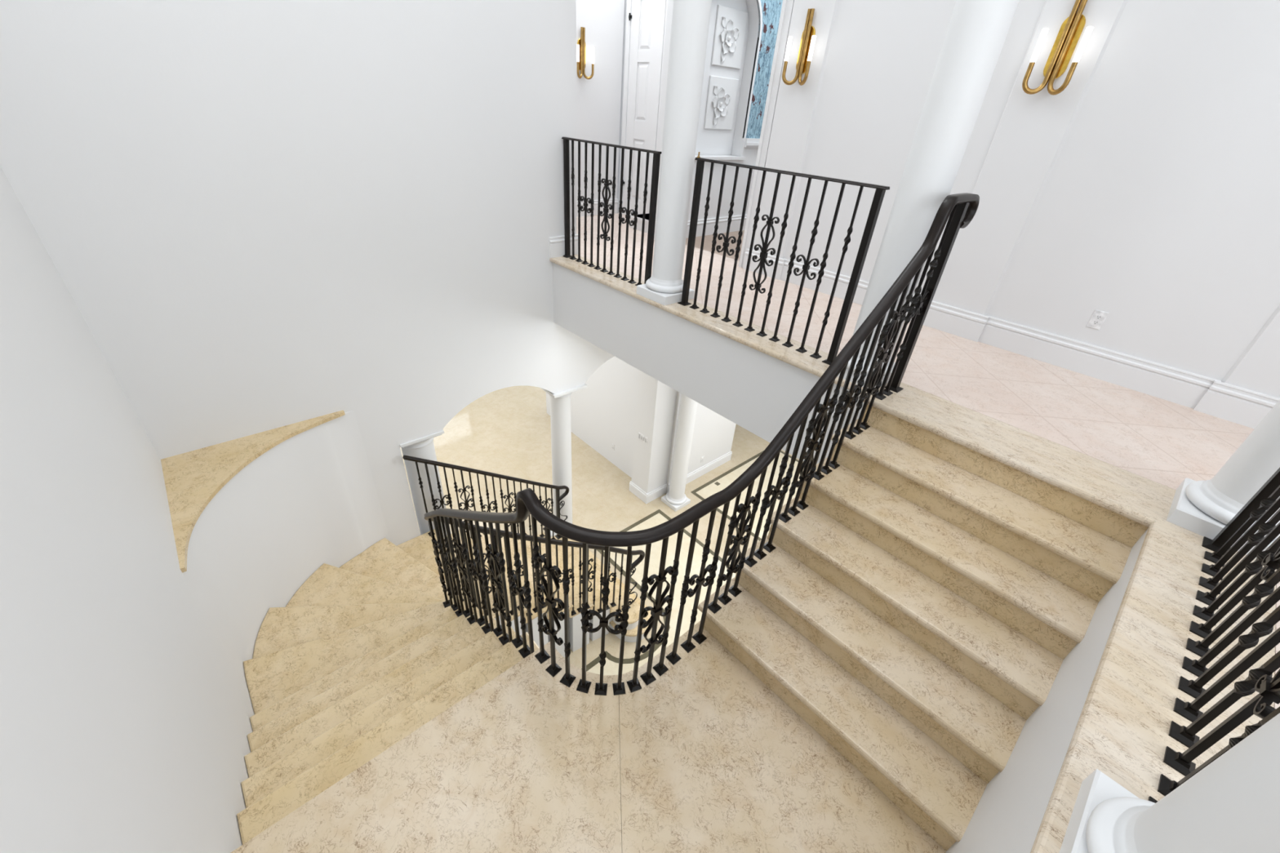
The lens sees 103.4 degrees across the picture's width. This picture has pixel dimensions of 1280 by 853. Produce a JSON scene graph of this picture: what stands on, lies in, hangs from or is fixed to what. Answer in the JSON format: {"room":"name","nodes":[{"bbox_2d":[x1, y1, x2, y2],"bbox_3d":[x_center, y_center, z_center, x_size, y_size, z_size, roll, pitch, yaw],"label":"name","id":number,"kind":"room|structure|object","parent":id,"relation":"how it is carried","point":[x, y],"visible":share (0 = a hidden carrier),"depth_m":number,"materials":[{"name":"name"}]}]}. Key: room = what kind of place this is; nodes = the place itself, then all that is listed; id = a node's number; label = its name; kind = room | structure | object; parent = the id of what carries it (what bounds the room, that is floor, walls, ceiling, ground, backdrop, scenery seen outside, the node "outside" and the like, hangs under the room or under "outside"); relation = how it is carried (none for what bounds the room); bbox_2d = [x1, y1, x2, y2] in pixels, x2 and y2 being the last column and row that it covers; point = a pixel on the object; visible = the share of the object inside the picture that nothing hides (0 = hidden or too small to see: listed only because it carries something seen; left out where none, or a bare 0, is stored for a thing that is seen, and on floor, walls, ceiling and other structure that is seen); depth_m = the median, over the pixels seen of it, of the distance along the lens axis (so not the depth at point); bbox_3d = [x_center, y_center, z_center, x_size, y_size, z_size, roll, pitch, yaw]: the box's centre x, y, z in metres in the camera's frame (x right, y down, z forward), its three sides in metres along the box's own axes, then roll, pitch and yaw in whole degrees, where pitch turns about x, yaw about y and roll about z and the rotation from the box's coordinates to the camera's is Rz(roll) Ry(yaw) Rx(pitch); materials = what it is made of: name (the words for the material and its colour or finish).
{"room":"staircase","nodes":[
{"label":"staircase","id":0,"kind":"room"},
{"bbox_2d":[0,165,254,852],"bbox_3d":[-1.329,0.490,0.865,0.250,8.880,7.160,-23,41,-36],"label":"wall","id":1,"kind":"structure","parent":0,"point":[125,713],"depth_m":1.66,"materials":[{"name":"white paint"}]},
{"bbox_2d":[182,410,390,679],"bbox_3d":[-2.449,1.643,4.399,1.558,3.018,1.640,-23,41,-36],"label":"wall","id":2,"kind":"structure","parent":0,"point":[309,501],"depth_m":4.04,"materials":[{"name":"white paint"}]},
{"bbox_2d":[160,409,345,573],"bbox_3d":[-2.558,0.342,3.585,1.198,0.030,1.290,-23,41,-36],"label":"ledge","id":3,"kind":"object","parent":2,"relation":"on","point":[192,479],"visible":1,"depth_m":3.56,"materials":[{"name":"beige stone"}]},
{"bbox_2d":[0,0,782,546],"bbox_3d":[-0.425,-2.304,5.386,8.900,8.880,0.390,-23,41,-36],"label":"wall","id":4,"kind":"structure","parent":0,"point":[260,215],"depth_m":3.61,"materials":[{"name":"white paint"}]},
{"bbox_2d":[549,234,577,257],"bbox_3d":[-0.751,-1.804,5.050,0.349,0.194,0.024,-23,41,-36],"label":"baseboard","id":5,"kind":"structure","parent":4,"relation":"attached to","point":[557,244],"depth_m":5.01,"materials":[{"name":"white paint"}]},
{"bbox_2d":[638,431,648,444],"bbox_3d":[0.042,0.180,7.682,0.009,0.115,0.210,-23,41,-36],"label":"switch plate","id":6,"kind":"object","parent":4,"relation":"attached to","point":[641,437],"visible":1,"depth_m":7.67,"materials":[{"name":"white plastic"}]},
{"bbox_2d":[629,480,666,504],"bbox_3d":[0.133,1.006,8.362,0.454,0.194,0.434,-23,41,-36],"label":"baseboard","id":7,"kind":"object","parent":4,"relation":"attached to","point":[634,489],"visible":1,"depth_m":8.22,"materials":[{"name":"white paint"}]},
{"bbox_2d":[685,214,746,238],"bbox_3d":[1.685,-2.857,7.008,3.500,0.194,0.024,-23,41,-36],"label":"baseboard","id":8,"kind":"structure","parent":4,"relation":"attached to","point":[735,225],"depth_m":6.46,"materials":[{"name":"white paint"}]},
{"bbox_2d":[703,75,738,129],"bbox_3d":[0.953,-3.719,5.831,0.490,0.506,0.052,-23,41,-36],"label":"relief panel","id":9,"kind":"object","parent":4,"relation":"attached to","point":[722,91],"visible":1,"depth_m":5.82,"materials":[{"name":"white ceramic"}]},
{"bbox_2d":[694,137,759,159],"bbox_3d":[1.792,-3.603,6.573,3.380,0.230,0.045,-23,41,-36],"label":"trim","id":10,"kind":"structure","parent":4,"relation":"attached to","point":[749,142],"depth_m":6.14,"materials":[{"name":"white paint"}]},
{"bbox_2d":[711,4,748,69],"bbox_3d":[0.993,-4.228,5.509,0.490,0.507,0.052,-23,41,-36],"label":"relief panel","id":11,"kind":"object","parent":4,"relation":"attached to","point":[731,23],"visible":1,"depth_m":5.50,"materials":[{"name":"white ceramic"}]},
{"bbox_2d":[731,0,762,156],"bbox_3d":[0.909,-3.906,5.557,0.960,1.649,0.164,-23,41,-36],"label":"trim","id":12,"kind":"structure","parent":4,"relation":"attached to","point":[739,140],"depth_m":5.82,"materials":[{"name":"white paint"}]},
{"bbox_2d":[549,254,1276,852],"bbox_3d":[-0.227,-0.136,2.699,3.284,0.040,5.038,-23,41,-36],"label":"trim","id":13,"kind":"structure","parent":4,"relation":"attached to","point":[1122,728],"depth_m":1.73,"materials":[{"name":"stone"}]},
{"bbox_2d":[561,137,661,285],"bbox_3d":[-0.300,-1.891,4.445,0.080,1.045,1.273,-23,41,-36],"label":"balcony railing","id":14,"kind":"object","parent":13,"relation":"on","point":[656,154],"visible":0.98,"depth_m":4.40,"materials":[{"name":"metal"}]},
{"bbox_2d":[636,0,711,305],"bbox_3d":[0.364,-3.111,2.936,0.340,4.800,0.340,-23,41,-36],"label":"column","id":15,"kind":"structure","parent":13,"relation":"on","point":[690,18],"depth_m":3.55,"materials":[{"name":"white paint"}]},
{"bbox_2d":[677,151,889,364],"bbox_3d":[0.832,-1.159,3.395,0.080,1.080,1.404,-23,41,-36],"label":"balcony railing","id":16,"kind":"object","parent":13,"relation":"on","point":[880,191],"visible":1,"depth_m":3.32,"materials":[{"name":"metal"}]},
{"bbox_2d":[837,0,1019,387],"bbox_3d":[1.535,-2.339,1.859,0.336,4.800,0.336,-23,41,-36],"label":"column","id":17,"kind":"structure","parent":13,"relation":"on","point":[977,31],"depth_m":2.38,"materials":[{"name":"white paint"}]},
{"bbox_2d":[1059,713,1279,852],"bbox_3d":[1.222,-1.028,-0.249,0.340,4.800,0.340,-23,41,-36],"label":"column","id":18,"kind":"structure","parent":13,"relation":"on","point":[1232,805],"depth_m":0.89,"materials":[{"name":"white paint"}]},
{"bbox_2d":[1147,467,1279,803],"bbox_3d":[1.782,0.259,1.304,1.492,1.045,0.080,-23,41,-36],"label":"balcony railing","id":19,"kind":"object","parent":13,"relation":"on","point":[1263,504],"visible":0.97,"depth_m":1.44,"materials":[{"name":"metal"}]},
{"bbox_2d":[1166,400,1279,559],"bbox_3d":[2.601,-1.607,0.834,0.340,4.800,0.340,-23,41,-36],"label":"column","id":20,"kind":"structure","parent":13,"relation":"on","point":[1202,508],"depth_m":2.00,"materials":[{"name":"white paint"}]},
{"bbox_2d":[546,356,639,477],"bbox_3d":[-0.758,-1.109,8.581,0.200,3.410,2.900,-23,41,-36],"label":"wall","id":21,"kind":"structure","parent":0,"point":[603,413],"depth_m":8.62,"materials":[{"name":"white paint"}]},
{"bbox_2d":[576,0,624,200],"bbox_3d":[-0.942,-4.855,5.531,1.860,4.800,0.200,-23,41,-36],"label":"wall","id":22,"kind":"structure","parent":0,"point":[598,98],"depth_m":6.29,"materials":[{"name":"white paint"}]},
{"bbox_2d":[576,26,594,79],"bbox_3d":[-0.660,-4.375,5.932,0.249,0.492,0.104,-23,41,-36],"label":"wall sconce","id":23,"kind":"object","parent":22,"relation":"attached to","point":[580,46],"visible":1,"depth_m":5.93,"materials":[{"name":"gold metal"}]},
{"bbox_2d":[576,198,617,217],"bbox_3d":[-1.018,-2.865,6.692,1.860,0.194,0.024,-23,41,-36],"label":"baseboard","id":24,"kind":"structure","parent":22,"relation":"attached to","point":[596,202],"depth_m":7.02,"materials":[{"name":"white paint"}]},
{"bbox_2d":[400,385,803,671],"bbox_3d":[-0.481,1.635,7.566,10.700,0.103,13.400,-23,41,-36],"label":"floor","id":25,"kind":"structure","parent":0,"point":[505,431],"depth_m":8.71,"materials":[{"name":"stone"}]},
{"bbox_2d":[400,430,451,537],"bbox_3d":[-2.344,1.088,5.740,0.426,2.534,0.426,-23,41,-36],"label":"column","id":26,"kind":"structure","parent":25,"relation":"on","point":[423,447],"depth_m":5.25,"materials":[{"name":"white paint"}]},
{"bbox_2d":[540,383,587,537],"bbox_3d":[-1.045,0.542,6.761,0.470,2.534,0.470,-23,41,-36],"label":"column","id":27,"kind":"structure","parent":25,"relation":"on","point":[560,402],"depth_m":6.46,"materials":[{"name":"white paint"}]},
{"bbox_2d":[661,393,697,511],"bbox_3d":[0.691,-0.205,7.340,0.342,3.400,0.342,-23,41,-36],"label":"column","id":28,"kind":"structure","parent":25,"relation":"on","point":[676,499],"depth_m":7.63,"materials":[{"name":"white paint"}]},
{"bbox_2d":[231,404,1148,852],"bbox_3d":[-0.617,1.565,3.786,3.572,4.041,4.685,-23,41,-36],"label":"staircase","id":29,"kind":"structure","parent":25,"relation":"on","point":[867,681],"depth_m":2.28,"materials":[{"name":"beige stone"}]},
{"bbox_2d":[402,454,568,540],"bbox_3d":[-1.626,0.884,5.948,1.894,2.131,0.080,-23,41,-36],"label":"stair railing","id":30,"kind":"object","parent":29,"relation":"on","point":[558,498],"visible":0.63,"depth_m":5.67,"materials":[{"name":"metal"}]},
{"bbox_2d":[424,192,979,695],"bbox_3d":[-0.037,0.776,3.749,2.408,4.808,2.151,-23,41,-36],"label":"stair railing","id":31,"kind":"object","parent":29,"relation":"on","point":[961,209],"visible":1,"depth_m":2.45,"materials":[{"name":"metal"}]},
{"bbox_2d":[586,452,804,675],"bbox_3d":[1.758,3.017,5.565,7.830,0.001,6.390,-23,41,-36],"label":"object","id":32,"kind":"structure","parent":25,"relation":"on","point":[611,668],"depth_m":7.21,"materials":[{"name":"stone"}]},
{"bbox_2d":[617,0,626,213],"bbox_3d":[0.309,-4.884,5.729,0.180,4.800,1.590,-23,41,-36],"label":"wall","id":33,"kind":"structure","parent":0,"point":[625,1],"depth_m":6.58,"materials":[{"name":"white paint"}]},
{"bbox_2d":[618,0,667,214],"bbox_3d":[0.041,-3.991,6.365,0.035,2.580,0.760,-23,41,-36],"label":"trim","id":34,"kind":"structure","parent":33,"relation":"attached to","point":[628,2],"depth_m":6.33,"materials":[{"name":"white paint"}]},
{"bbox_2d":[622,0,666,214],"bbox_3d":[0.022,-3.960,6.396,0.068,2.468,0.615,-23,41,-36],"label":"door","id":35,"kind":"structure","parent":33,"relation":"in","point":[647,17],"depth_m":6.24,"materials":[{"name":"white paint"}]},
{"bbox_2d":[666,391,736,493],"bbox_3d":[1.000,-0.675,8.110,1.600,3.410,0.480,-23,41,-36],"label":"wall","id":36,"kind":"structure","parent":0,"point":[713,437],"depth_m":8.47,"materials":[{"name":"white paint"}]},
{"bbox_2d":[666,451,732,492],"bbox_3d":[1.070,0.787,8.821,1.620,0.194,0.024,-23,41,-36],"label":"baseboard","id":37,"kind":"structure","parent":36,"relation":"attached to","point":[726,457],"depth_m":8.91,"materials":[{"name":"white paint"}]},
{"bbox_2d":[552,262,863,464],"bbox_3d":[3.113,-0.681,4.607,4.948,0.635,6.660,-23,41,-36],"label":"wall","id":38,"kind":"structure","parent":0,"point":[755,390],"depth_m":4.02,"materials":[{"name":"white paint"}]},
{"bbox_2d":[576,212,1279,708],"bbox_3d":[1.446,-0.874,4.086,8.528,0.060,8.400,-23,41,-36],"label":"floor","id":39,"kind":"structure","parent":0,"point":[1165,442],"depth_m":3.13,"materials":[{"name":"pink stone"}]},
{"bbox_2d":[629,213,648,232],"bbox_3d":[0.234,-2.570,6.421,0.495,0.150,0.592,-23,41,-36],"label":"step","id":40,"kind":"structure","parent":39,"relation":"on","point":[639,224],"depth_m":6.35,"materials":[{"name":"white paint"}]},
{"bbox_2d":[653,0,1279,398],"bbox_3d":[2.645,-2.774,2.680,0.212,4.800,6.960,-23,41,-36],"label":"wall","id":41,"kind":"structure","parent":0,"point":[1144,192],"depth_m":3.11,"materials":[{"name":"white paint"}]},
{"bbox_2d":[782,8,816,85],"bbox_3d":[1.291,-3.005,4.015,0.104,0.492,0.249,-23,41,-36],"label":"wall sconce","id":42,"kind":"object","parent":41,"relation":"attached to","point":[808,36],"visible":1,"depth_m":4.02,"materials":[{"name":"gold metal"}]},
{"bbox_2d":[742,248,1279,428],"bbox_3d":[2.858,-0.507,3.442,0.044,0.194,5.425,-23,41,-36],"label":"baseboard","id":43,"kind":"structure","parent":41,"relation":"attached to","point":[1204,394],"depth_m":3.36,"materials":[{"name":"white paint"}]},
{"bbox_2d":[1022,0,1093,95],"bbox_3d":[2.461,-2.224,2.943,0.104,0.492,0.249,-23,41,-36],"label":"wall sconce","id":44,"kind":"object","parent":41,"relation":"attached to","point":[1070,31],"visible":1,"depth_m":2.96,"materials":[{"name":"gold metal"}]},
{"bbox_2d":[1085,309,1109,329],"bbox_3d":[2.949,-0.688,3.260,0.009,0.115,0.072,-23,41,-36],"label":"wall outlet","id":45,"kind":"object","parent":41,"relation":"attached to","point":[1098,317],"visible":1,"depth_m":3.26,"materials":[{"name":"white plastic"}]},
{"bbox_2d":[1091,314,1103,325],"bbox_3d":[2.946,-0.687,3.258,0.002,0.070,0.034,-23,41,-36],"label":"receptacle","id":46,"kind":"object","parent":45,"relation":"attached to","point":[1096,319],"depth_m":3.26,"materials":[{"name":"white plastic"}]},
{"bbox_2d":[946,528,1148,852],"bbox_3d":[0.913,2.669,2.231,3.333,4.039,0.202,-23,41,-36],"label":"wall","id":47,"kind":"structure","parent":0,"point":[1007,817],"depth_m":1.65,"materials":[{"name":"white paint"}]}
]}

